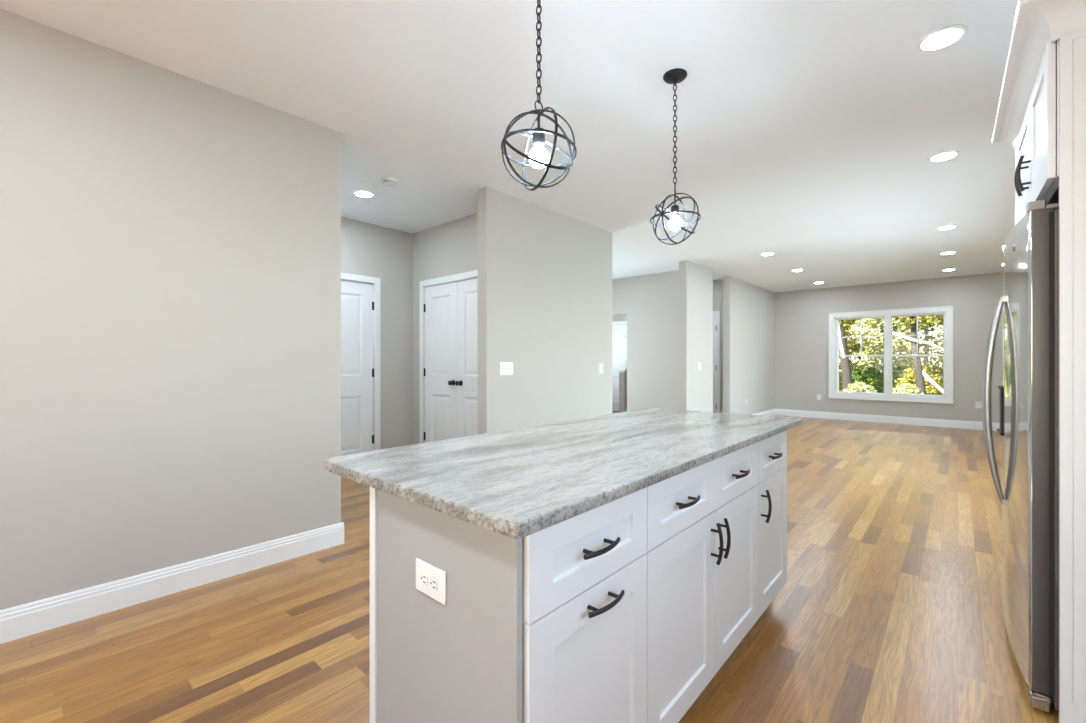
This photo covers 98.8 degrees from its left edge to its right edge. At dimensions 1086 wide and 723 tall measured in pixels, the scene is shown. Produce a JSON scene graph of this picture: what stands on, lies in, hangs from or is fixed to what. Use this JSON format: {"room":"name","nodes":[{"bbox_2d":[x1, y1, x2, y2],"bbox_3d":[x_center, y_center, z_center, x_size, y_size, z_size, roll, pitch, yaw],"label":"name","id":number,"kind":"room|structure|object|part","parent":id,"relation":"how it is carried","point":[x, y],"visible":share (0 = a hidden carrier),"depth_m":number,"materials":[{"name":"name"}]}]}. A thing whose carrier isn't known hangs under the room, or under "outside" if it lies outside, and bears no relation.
{"room":"kitchen","nodes":[
{"label":"kitchen","id":0,"kind":"room"},
{"bbox_2d":[0,9,611,609],"bbox_3d":[-1.798,-0.150,2.731,0.164,2.740,7.682,0,0,43],"label":"wall","id":1,"kind":"structure","parent":0,"point":[170,241],"depth_m":2.47,"materials":[{"name":"grey paint"}]},
{"bbox_2d":[0,522,343,643],"bbox_3d":[-2.829,1.150,1.474,0.016,0.140,4.433,0,0,43],"label":"baseboard","id":2,"kind":"structure","parent":1,"relation":"attached to","point":[31,618],"depth_m":2.38,"materials":[{"name":"white wood"}]},
{"bbox_2d":[500,362,512,374],"bbox_3d":[-0.329,0.074,4.228,0.018,0.117,0.165,0,0,42],"label":"light switch","id":3,"kind":"object","parent":1,"relation":"attached to","point":[506,368],"visible":1,"depth_m":4.23,"materials":[{"name":"white plastic"}]},
{"bbox_2d":[599,363,602,373],"bbox_3d":[0.675,0.092,5.354,0.018,0.117,0.075,0,0,42],"label":"light switch","id":4,"kind":"object","parent":1,"relation":"attached to","point":[600,364],"visible":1,"depth_m":5.35,"materials":[{"name":"white plastic"}]},
{"bbox_2d":[341,217,412,449],"bbox_3d":[-2.128,-0.150,5.020,0.120,2.740,1.824,0,0,42],"label":"wall","id":5,"kind":"structure","parent":0,"point":[367,249],"depth_m":5.36,"materials":[{"name":"grey paint"}]},
{"bbox_2d":[341,272,379,455],"bbox_3d":[-2.184,0.145,4.908,0.165,2.150,0.970,0,0,42],"label":"door","id":6,"kind":"structure","parent":5,"relation":"in","point":[360,301],"depth_m":5.09,"materials":[{"name":"white wood"}]},
{"bbox_2d":[413,213,477,444],"bbox_3d":[-0.889,-0.150,5.056,1.680,2.740,0.120,0,0,42],"label":"wall","id":7,"kind":"structure","parent":0,"point":[449,248],"depth_m":5.24,"materials":[{"name":"grey paint"}]},
{"bbox_2d":[419,270,477,443],"bbox_3d":[-0.914,0.145,5.035,1.366,2.150,0.165,0,0,42],"label":"door","id":8,"kind":"structure","parent":7,"relation":"in","point":[437,301],"depth_m":5.26,"materials":[{"name":"white painted wood"},{"name":"matte black metal"}]},
{"bbox_3d":[-0.996,0.242,5.040,0.062,0.062,0.065,0,0,42],"label":"knob","id":9,"kind":"part","parent":8,"relation":"part of","materials":[{"name":"black metal"}]},
{"bbox_2d":[455,278,477,437],"bbox_3d":[-0.705,0.179,4.805,0.615,2.058,0.100,0,0,42],"label":"door","id":10,"kind":"structure","parent":8,"relation":"attached to","point":[466,383],"depth_m":4.92,"materials":[{"name":"white wood"}]},
{"bbox_3d":[-0.900,0.242,4.955,0.062,0.062,0.065,0,0,42],"label":"knob","id":11,"kind":"part","parent":10,"relation":"part of","materials":[{"name":"black metal"}]},
{"bbox_2d":[0,0,1017,292],"bbox_3d":[0.490,-1.645,5.092,8.350,0.250,14.650,0,0,42],"label":"ceiling","id":12,"kind":"structure","parent":0,"point":[807,132],"depth_m":2.77,"materials":[{"name":"white paint"}]},
{"bbox_2d":[353,190,374,197],"bbox_3d":[-1.634,-1.517,4.245,0.192,0.006,0.192,0,0,42],"label":"recessed light","id":13,"kind":"object","parent":12,"relation":"in","point":[360,193],"visible":1,"depth_m":4.25,"materials":[{"name":"white plastic"}]},
{"bbox_2d":[382,177,397,186],"bbox_3d":[-1.289,-1.498,3.916,0.132,0.043,0.132,0,0,42],"label":"smoke detector","id":14,"kind":"object","parent":12,"relation":"attached to","point":[386,181],"visible":1,"depth_m":3.88,"materials":[{"name":"white plastic"}]},
{"bbox_2d":[501,0,576,190],"bbox_3d":[-0.014,-1.055,1.600,0.264,0.931,0.264,0,0,42],"label":"pendant light","id":15,"kind":"object","parent":12,"relation":"hanging from","point":[538,157],"visible":1,"depth_m":1.59,"materials":[{"name":"grey metal"}]},
{"bbox_2d":[533,127,544,145],"bbox_3d":[-0.014,-0.770,1.600,0.042,0.058,0.042,0,0,42],"label":"socket","id":16,"kind":"object","parent":15,"relation":"attached to","point":[538,137],"depth_m":1.58,"materials":[{"name":"grey metal"}]},
{"bbox_3d":[-0.014,-0.704,1.600,0.068,0.080,0.068,0,0,42],"label":"bulb","id":17,"kind":"part","parent":15,"relation":"part of","materials":[{"name":"white glass"}]},
{"bbox_2d":[650,68,700,244],"bbox_3d":[0.704,-1.070,2.480,0.269,0.901,0.260,0,0,42],"label":"pendant light","id":18,"kind":"object","parent":12,"relation":"hanging from","point":[675,76],"visible":1,"depth_m":2.46,"materials":[{"name":"grey metal"}]},
{"bbox_2d":[671,205,678,216],"bbox_3d":[0.704,-0.800,2.480,0.042,0.058,0.042,0,0,42],"label":"socket","id":19,"kind":"object","parent":18,"relation":"attached to","point":[675,207],"depth_m":2.46,"materials":[{"name":"grey metal"}]},
{"bbox_3d":[0.704,-0.734,2.480,0.068,0.080,0.068,0,0,42],"label":"bulb","id":20,"kind":"part","parent":18,"relation":"part of","materials":[{"name":"white glass"}]},
{"bbox_2d":[760,252,774,255],"bbox_3d":[3.205,-1.517,6.636,0.192,0.006,0.192,0,0,42],"label":"recessed light","id":21,"kind":"object","parent":12,"relation":"in","point":[769,253],"visible":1,"depth_m":6.65,"materials":[{"name":"white plastic"}]},
{"bbox_2d":[915,24,967,52],"bbox_3d":[1.882,-1.517,2.198,0.192,0.006,0.192,0,0,42],"label":"recessed light","id":22,"kind":"object","parent":12,"relation":"in","point":[942,38],"visible":1,"depth_m":2.19,"materials":[{"name":"white plastic"}]},
{"bbox_2d":[927,151,960,161],"bbox_3d":[2.984,-1.517,3.463,0.192,0.006,0.192,0,0,42],"label":"recessed light","id":23,"kind":"object","parent":12,"relation":"in","point":[948,155],"visible":1,"depth_m":3.46,"materials":[{"name":"white plastic"}]},
{"bbox_2d":[936,225,957,229],"bbox_3d":[4.617,-1.517,5.314,0.192,0.006,0.192,0,0,42],"label":"recessed light","id":24,"kind":"object","parent":12,"relation":"in","point":[948,226],"visible":1,"depth_m":5.30,"materials":[{"name":"white plastic"}]},
{"bbox_2d":[940,251,956,254],"bbox_3d":[5.724,-1.517,6.572,0.192,0.006,0.192,0,0,42],"label":"recessed light","id":25,"kind":"object","parent":12,"relation":"in","point":[951,252],"visible":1,"depth_m":6.58,"materials":[{"name":"white plastic"}]},
{"bbox_2d":[0,411,1058,722],"bbox_3d":[0.490,1.295,5.092,8.350,0.150,14.650,0,0,42],"label":"floor","id":26,"kind":"structure","parent":0,"point":[888,609],"depth_m":2.08,"materials":[{"name":"brown wood"}]},
{"bbox_2d":[370,487,646,722],"bbox_3d":[-0.084,0.778,1.273,0.626,0.884,0.500,0,0,42],"label":"base cabinet","id":27,"kind":"object","parent":26,"relation":"on","point":[547,625],"visible":0.91,"depth_m":1.08,"materials":[{"name":"white wood"}]},
{"bbox_2d":[416,558,446,604],"bbox_3d":[-0.269,0.525,1.107,0.120,0.076,0.010,0,0,42],"label":"wall outlet","id":28,"kind":"object","parent":27,"relation":"attached to","point":[431,580],"visible":1,"depth_m":1.10,"materials":[{"name":"white plastic"}]},
{"bbox_2d":[420,571,427,585],"bbox_3d":[-0.286,0.525,1.118,0.027,0.033,0.004,0,0,42],"label":"receptacle","id":29,"kind":"object","parent":28,"relation":"attached to","point":[423,574],"depth_m":1.12,"materials":[{"name":"white plastic"}]},
{"bbox_2d":[430,577,437,591],"bbox_3d":[-0.257,0.525,1.092,0.027,0.033,0.004,0,0,42],"label":"receptacle","id":30,"kind":"object","parent":28,"relation":"attached to","point":[433,580],"depth_m":1.09,"materials":[{"name":"white plastic"}]},
{"bbox_3d":[-0.253,0.778,1.110,0.554,0.884,0.015,0,0,42],"label":"panel","id":31,"kind":"part","parent":27,"relation":"part of","materials":[{"name":"grey wood"}]},
{"bbox_3d":[0.122,0.438,1.108,0.019,0.179,0.470,0,0,42],"label":"drawer","id":32,"kind":"part","parent":27,"relation":"part of","materials":[{"name":"white wood"}]},
{"bbox_3d":[0.122,0.818,1.108,0.019,0.575,0.470,0,0,42],"label":"door","id":33,"kind":"part","parent":27,"relation":"part of","materials":[{"name":"white wood"}]},
{"bbox_3d":[0.138,0.440,1.095,0.041,0.012,0.143,0,0,42],"label":"handle","id":34,"kind":"part","parent":27,"relation":"part of","materials":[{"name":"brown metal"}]},
{"bbox_3d":[0.147,0.569,1.093,0.041,0.012,0.143,0,0,42],"label":"handle","id":35,"kind":"part","parent":27,"relation":"part of","materials":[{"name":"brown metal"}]},
{"bbox_2d":[647,442,757,722],"bbox_3d":[0.408,0.778,1.809,0.610,0.884,0.951,0,0,42],"label":"base cabinet","id":36,"kind":"object","parent":26,"relation":"on","point":[702,520],"visible":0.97,"depth_m":1.53,"materials":[{"name":"white wood"}]},
{"bbox_2d":[325,408,801,538],"bbox_3d":[0.333,0.321,1.948,0.876,0.030,2.128,0,0,42],"label":"countertop","id":37,"kind":"structure","parent":36,"relation":"on","point":[518,483],"depth_m":1.40,"materials":[{"name":"grey stone"}]},
{"bbox_3d":[0.439,0.818,1.462,0.019,0.575,0.474,0,0,42],"label":"door","id":38,"kind":"part","parent":36,"relation":"part of","materials":[{"name":"white wood"}]},
{"bbox_3d":[0.454,0.440,1.449,0.041,0.012,0.143,0,0,42],"label":"handle","id":39,"kind":"part","parent":36,"relation":"part of","materials":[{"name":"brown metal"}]},
{"bbox_3d":[0.597,0.438,1.640,0.019,0.179,0.950,0,0,42],"label":"drawer","id":40,"kind":"part","parent":36,"relation":"part of","materials":[{"name":"white wood"}]},
{"bbox_3d":[0.597,0.628,1.595,0.043,0.144,0.009,0,0,42],"label":"handle","id":41,"kind":"part","parent":36,"relation":"part of","materials":[{"name":"brown metal"}]},
{"bbox_3d":[0.642,0.628,1.646,0.043,0.144,0.009,0,0,42],"label":"handle","id":42,"kind":"part","parent":36,"relation":"part of","materials":[{"name":"brown metal"}]},
{"bbox_3d":[0.756,0.818,1.818,0.019,0.575,0.474,0,0,42],"label":"door","id":43,"kind":"part","parent":36,"relation":"part of","materials":[{"name":"white wood"}]},
{"bbox_3d":[0.771,0.440,1.805,0.041,0.012,0.143,0,0,42],"label":"handle","id":44,"kind":"part","parent":36,"relation":"part of","materials":[{"name":"brown metal"}]},
{"bbox_2d":[758,430,786,617],"bbox_3d":[0.877,0.778,2.348,0.628,0.884,0.474,0,0,42],"label":"base cabinet","id":45,"kind":"object","parent":26,"relation":"on","point":[772,451],"visible":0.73,"depth_m":2.15,"materials":[{"name":"white wood"}]},
{"bbox_3d":[0.962,0.628,2.004,0.043,0.144,0.009,0,0,42],"label":"handle","id":46,"kind":"part","parent":45,"relation":"part of","materials":[{"name":"brown metal"}]},
{"bbox_3d":[1.063,0.438,2.163,0.019,0.179,0.444,0,0,42],"label":"drawer","id":47,"kind":"part","parent":45,"relation":"part of","materials":[{"name":"white wood"}]},
{"bbox_3d":[1.079,0.440,2.149,0.041,0.012,0.143,0,0,42],"label":"handle","id":48,"kind":"part","parent":45,"relation":"part of","materials":[{"name":"brown metal"}]},
{"bbox_2d":[982,200,1058,712],"bbox_3d":[2.218,0.333,1.770,0.787,1.775,0.915,0,0,41],"label":"refrigerator","id":49,"kind":"object","parent":26,"relation":"on","point":[1028,304],"visible":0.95,"depth_m":1.62,"materials":[{"name":"silver metal"}]},
{"bbox_3d":[2.034,0.174,2.100,0.074,0.911,0.028,0,0,41],"label":"handle","id":50,"kind":"part","parent":49,"relation":"part of","materials":[{"name":"silver metal"}]},
{"bbox_3d":[1.984,0.174,2.044,0.074,0.911,0.028,0,0,41],"label":"handle","id":51,"kind":"part","parent":49,"relation":"part of","materials":[{"name":"silver metal"}]},
{"bbox_3d":[2.150,0.230,2.175,0.029,0.226,0.201,0,0,41],"label":"dispenser frame","id":52,"kind":"part","parent":49,"relation":"part of","materials":[{"name":"black plastic"}]},
{"bbox_3d":[2.183,0.312,2.165,0.075,1.669,0.367,0,0,41],"label":"door","id":53,"kind":"part","parent":49,"relation":"part of","materials":[{"name":"silver metal"}]},
{"bbox_3d":[1.881,0.312,1.819,0.075,1.669,0.540,0,0,41],"label":"door","id":54,"kind":"part","parent":49,"relation":"part of","materials":[{"name":"silver metal"}]},
{"bbox_2d":[1059,26,1085,722],"bbox_3d":[1.961,0.070,1.330,0.652,2.300,0.022,0,0,41],"label":"end panel","id":55,"kind":"object","parent":26,"relation":"on","point":[1072,48],"visible":1,"depth_m":1.52,"materials":[{"name":"white"}]},
{"bbox_2d":[612,314,626,321],"bbox_3d":[2.069,-0.150,10.900,2.670,2.740,0.120,0,0,42],"label":"wall","id":56,"kind":"structure","parent":0,"point":[615,318],"depth_m":11.05,"materials":[{"name":"grey paint"}]},
{"bbox_2d":[612,321,626,410],"bbox_3d":[1.667,0.145,11.216,0.940,2.150,0.165,0,0,42],"label":"door","id":57,"kind":"structure","parent":56,"relation":"in","point":[619,328],"depth_m":11.10,"materials":[{"name":"white wood"}]},
{"bbox_3d":[1.644,0.145,11.190,0.940,2.150,0.014,0,0,42],"label":"casing","id":58,"kind":"part","parent":57,"relation":"part of","materials":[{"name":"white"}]},
{"bbox_2d":[619,370,626,412],"bbox_3d":[1.955,0.430,10.104,0.120,1.580,0.920,0,0,42],"label":"wall","id":59,"kind":"structure","parent":0,"point":[622,376],"depth_m":9.77,"materials":[{"name":"grey paint"}]},
{"bbox_2d":[618,360,626,372],"bbox_3d":[1.951,-0.076,10.101,0.160,0.670,0.970,0,0,42],"label":"trim","id":60,"kind":"structure","parent":59,"relation":"attached to","point":[623,368],"depth_m":9.80,"materials":[{"name":"white wood"}]},
{"bbox_2d":[612,270,678,410],"bbox_3d":[1.387,-0.150,8.695,3.130,2.740,0.120,0,0,42],"label":"wall","id":61,"kind":"structure","parent":0,"point":[650,302],"depth_m":8.14,"materials":[{"name":"grey paint"}]},
{"bbox_2d":[679,260,712,411],"bbox_3d":[2.466,-0.150,7.463,0.120,2.740,1.010,0,0,42],"label":"wall pier","id":62,"kind":"object","parent":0,"point":[695,280],"visible":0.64,"depth_m":7.29,"materials":[{"name":"grey paint"}]},
{"bbox_2d":[713,279,722,412],"bbox_3d":[2.978,-0.150,9.111,1.310,2.740,0.120,0,0,42],"label":"wall","id":63,"kind":"structure","parent":0,"point":[717,284],"depth_m":8.72,"materials":[{"name":"grey paint"}]},
{"bbox_2d":[713,311,719,412],"bbox_3d":[2.981,0.145,9.065,0.980,2.150,0.165,0,0,42],"label":"door","id":64,"kind":"structure","parent":63,"relation":"in","point":[716,314],"depth_m":8.77,"materials":[{"name":"white wood"}]},
{"bbox_2d":[723,276,774,414],"bbox_3d":[4.240,-0.150,9.451,0.120,2.740,2.750,0,0,42],"label":"wall","id":65,"kind":"structure","parent":0,"point":[748,309],"depth_m":9.09,"materials":[{"name":"grey paint"}]},
{"bbox_2d":[752,409,774,415],"bbox_3d":[4.286,1.150,9.400,0.016,0.140,2.766,0,0,42],"label":"baseboard","id":66,"kind":"structure","parent":65,"relation":"attached to","point":[771,412],"depth_m":9.99,"materials":[{"name":"white"}]},
{"bbox_2d":[775,272,1001,422],"bbox_3d":[5.350,-0.150,10.425,8.200,2.740,0.180,0,0,42],"label":"wall","id":67,"kind":"structure","parent":0,"point":[801,317],"depth_m":9.09,"materials":[{"name":"grey paint"}]},
{"bbox_2d":[775,409,999,430],"bbox_3d":[6.695,1.150,9.093,4.020,0.140,0.016,0,0,42],"label":"baseboard","id":68,"kind":"structure","parent":67,"relation":"attached to","point":[785,412],"depth_m":9.04,"materials":[{"name":"white"}]},
{"bbox_2d":[828,306,952,403],"bbox_3d":[6.759,-0.102,9.139,1.957,1.777,0.202,0,0,42],"label":"window","id":69,"kind":"structure","parent":67,"relation":"in","point":[947,311],"depth_m":9.07,"materials":[{"name":"white wood"}]},
{"bbox_3d":[6.460,-0.481,9.449,0.848,0.810,0.032,0,0,42],"label":"sash","id":70,"kind":"part","parent":69,"relation":"part of","materials":[{"name":"white"}]},
{"bbox_3d":[6.437,0.287,9.423,0.848,0.810,0.032,0,0,42],"label":"sash","id":71,"kind":"part","parent":69,"relation":"part of","materials":[{"name":"white"}]},
{"bbox_3d":[7.127,-0.481,8.854,0.841,0.810,0.032,0,0,42],"label":"sash","id":72,"kind":"part","parent":69,"relation":"part of","materials":[{"name":"white"}]},
{"bbox_3d":[7.104,0.287,8.828,0.841,0.810,0.032,0,0,42],"label":"sash","id":73,"kind":"part","parent":69,"relation":"part of","materials":[{"name":"white"}]},
{"bbox_2d":[975,401,981,407],"bbox_3d":[7.700,0.784,8.200,0.110,0.118,0.010,0,0,42],"label":"wall outlet","id":74,"kind":"object","parent":67,"relation":"attached to","point":[977,404],"visible":0.84,"depth_m":8.21,"materials":[{"name":"white plastic"}]},
{"bbox_3d":[3.456,-0.150,2.310,0.180,2.740,14.450,0,0,42],"label":"wall","id":75,"kind":"structure","parent":0,"visible":0},
{"bbox_2d":[992,0,1085,224],"bbox_3d":[2.294,-0.907,1.789,0.754,0.585,1.314,0,0,41],"label":"upper cabinet","id":76,"kind":"object","parent":75,"relation":"attached to","point":[1027,116],"visible":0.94,"depth_m":1.72,"materials":[{"name":"white wood"}]},
{"bbox_3d":[2.012,-0.765,1.955,0.043,0.149,0.009,0,0,41],"label":"handle","id":77,"kind":"part","parent":76,"relation":"part of","materials":[{"name":"brown metal"}]},
{"bbox_3d":[2.179,-0.847,2.100,0.020,0.463,0.509,0,0,41],"label":"door","id":78,"kind":"part","parent":76,"relation":"part of","materials":[{"name":"white wood"}]},
{"bbox_3d":[1.963,-0.765,1.899,0.043,0.149,0.009,0,0,41],"label":"handle","id":79,"kind":"part","parent":76,"relation":"part of","materials":[{"name":"brown metal"}]},
{"bbox_3d":[2.294,-1.133,1.789,0.754,0.135,1.314,0,0,41],"label":"crown molding","id":80,"kind":"part","parent":76,"relation":"part of","materials":[{"name":"white wood"}]},
{"bbox_3d":[1.860,-0.847,1.735,0.020,0.463,0.453,0,0,41],"label":"door","id":81,"kind":"part","parent":76,"relation":"part of","materials":[{"name":"white wood"}]},
{"bbox_3d":[2.089,-0.838,1.964,0.019,0.445,1.058,0,0,41],"label":"frame","id":82,"kind":"part","parent":76,"relation":"part of","materials":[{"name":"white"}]},
{"bbox_3d":[2.326,-0.641,1.758,0.608,0.013,1.058,0,0,41],"label":"panel","id":83,"kind":"part","parent":76,"relation":"part of","materials":[{"name":"brown"}]},
{"label":"outside","id":84,"kind":"structure","parent":0,"visible":0},
{"label":"ground","id":85,"kind":"structure","parent":84,"visible":0},
{"bbox_2d":[839,326,856,388],"bbox_3d":[13.571,-1.013,21.756,2.041,5.667,2.088,0,0,42],"label":"tree","id":86,"kind":"object","parent":85,"relation":"on","point":[849,326],"visible":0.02,"depth_m":21.39,"materials":[{"name":"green plant"}]},
{"bbox_2d":[839,319,859,389],"bbox_3d":[9.021,-0.578,14.301,2.003,4.816,1.692,0,0,42],"label":"tree","id":87,"kind":"object","parent":85,"relation":"on","point":[845,363],"visible":0.02,"depth_m":13.94,"materials":[{"name":"grey plant"}]},
{"bbox_2d":[843,381,877,392],"bbox_3d":[8.335,1.177,12.272,0.965,1.291,0.797,0,0,42],"label":"shrub","id":88,"kind":"object","parent":85,"relation":"on","point":[855,387],"visible":0.13,"depth_m":12.17,"materials":[{"name":"yellow plant"}]},
{"bbox_2d":[839,319,882,390],"bbox_3d":[12.768,-1.048,18.815,2.010,5.737,2.077,0,0,42],"label":"tree","id":89,"kind":"object","parent":85,"relation":"on","point":[854,348],"visible":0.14,"depth_m":18.63,"materials":[{"name":"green plant"}]},
{"bbox_2d":[842,364,883,392],"bbox_3d":[10.541,0.964,15.254,1.268,1.717,1.024,0,0,42],"label":"shrub","id":90,"kind":"object","parent":85,"relation":"on","point":[865,376],"visible":0.39,"depth_m":15.04,"materials":[{"name":"green plant"}]},
{"bbox_2d":[849,317,922,391],"bbox_3d":[11.865,-0.959,16.226,2.120,5.566,2.045,0,0,-25],"label":"tree","id":91,"kind":"object","parent":85,"relation":"on","point":[879,366],"visible":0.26,"depth_m":16.02,"materials":[{"name":"green plant"}]},
{"bbox_2d":[867,320,915,388],"bbox_3d":[15.190,-1.008,20.144,1.987,5.665,2.101,0,0,42],"label":"tree","id":92,"kind":"object","parent":85,"relation":"on","point":[896,360],"visible":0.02,"depth_m":19.84,"materials":[{"name":"green plant"}]},
{"bbox_2d":[892,383,922,393],"bbox_3d":[9.060,1.184,11.623,0.911,1.276,0.747,0,0,42],"label":"shrub","id":93,"kind":"object","parent":85,"relation":"on","point":[909,389],"visible":0.12,"depth_m":11.53,"materials":[{"name":"yellow plant"}]},
{"bbox_2d":[893,315,943,393],"bbox_3d":[10.767,-0.525,13.191,2.170,4.708,1.638,0,0,42],"label":"tree","id":94,"kind":"object","parent":85,"relation":"on","point":[920,374],"visible":0.07,"depth_m":13.18,"materials":[{"name":"grey plant"}]},
{"bbox_2d":[896,366,942,394],"bbox_3d":[11.581,0.966,14.308,1.273,1.712,1.034,0,0,42],"label":"shrub","id":95,"kind":"object","parent":85,"relation":"on","point":[905,379],"visible":0.3,"depth_m":14.17,"materials":[{"name":"yellow plant"}]},
{"bbox_2d":[900,316,943,389],"bbox_3d":[14.373,-1.029,17.358,1.995,5.777,2.112,0,0,-19],"label":"tree","id":96,"kind":"object","parent":85,"relation":"on","point":[925,362],"visible":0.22,"depth_m":17.15,"materials":[{"name":"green plant"}]},
{"bbox_2d":[935,328,943,393],"bbox_3d":[16.915,-1.018,18.756,1.981,5.679,2.049,0,0,42],"label":"tree","id":97,"kind":"object","parent":85,"relation":"on","point":[938,328],"visible":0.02,"depth_m":19.15,"materials":[{"name":"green plant"}]},
{"bbox_2d":[939,325,943,365],"bbox_3d":[13.587,-0.983,14.554,2.040,5.618,2.023,0,0,-16],"label":"tree","id":98,"kind":"object","parent":85,"relation":"on","point":[942,325],"visible":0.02,"depth_m":15.15,"materials":[{"name":"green plant"}]}
]}

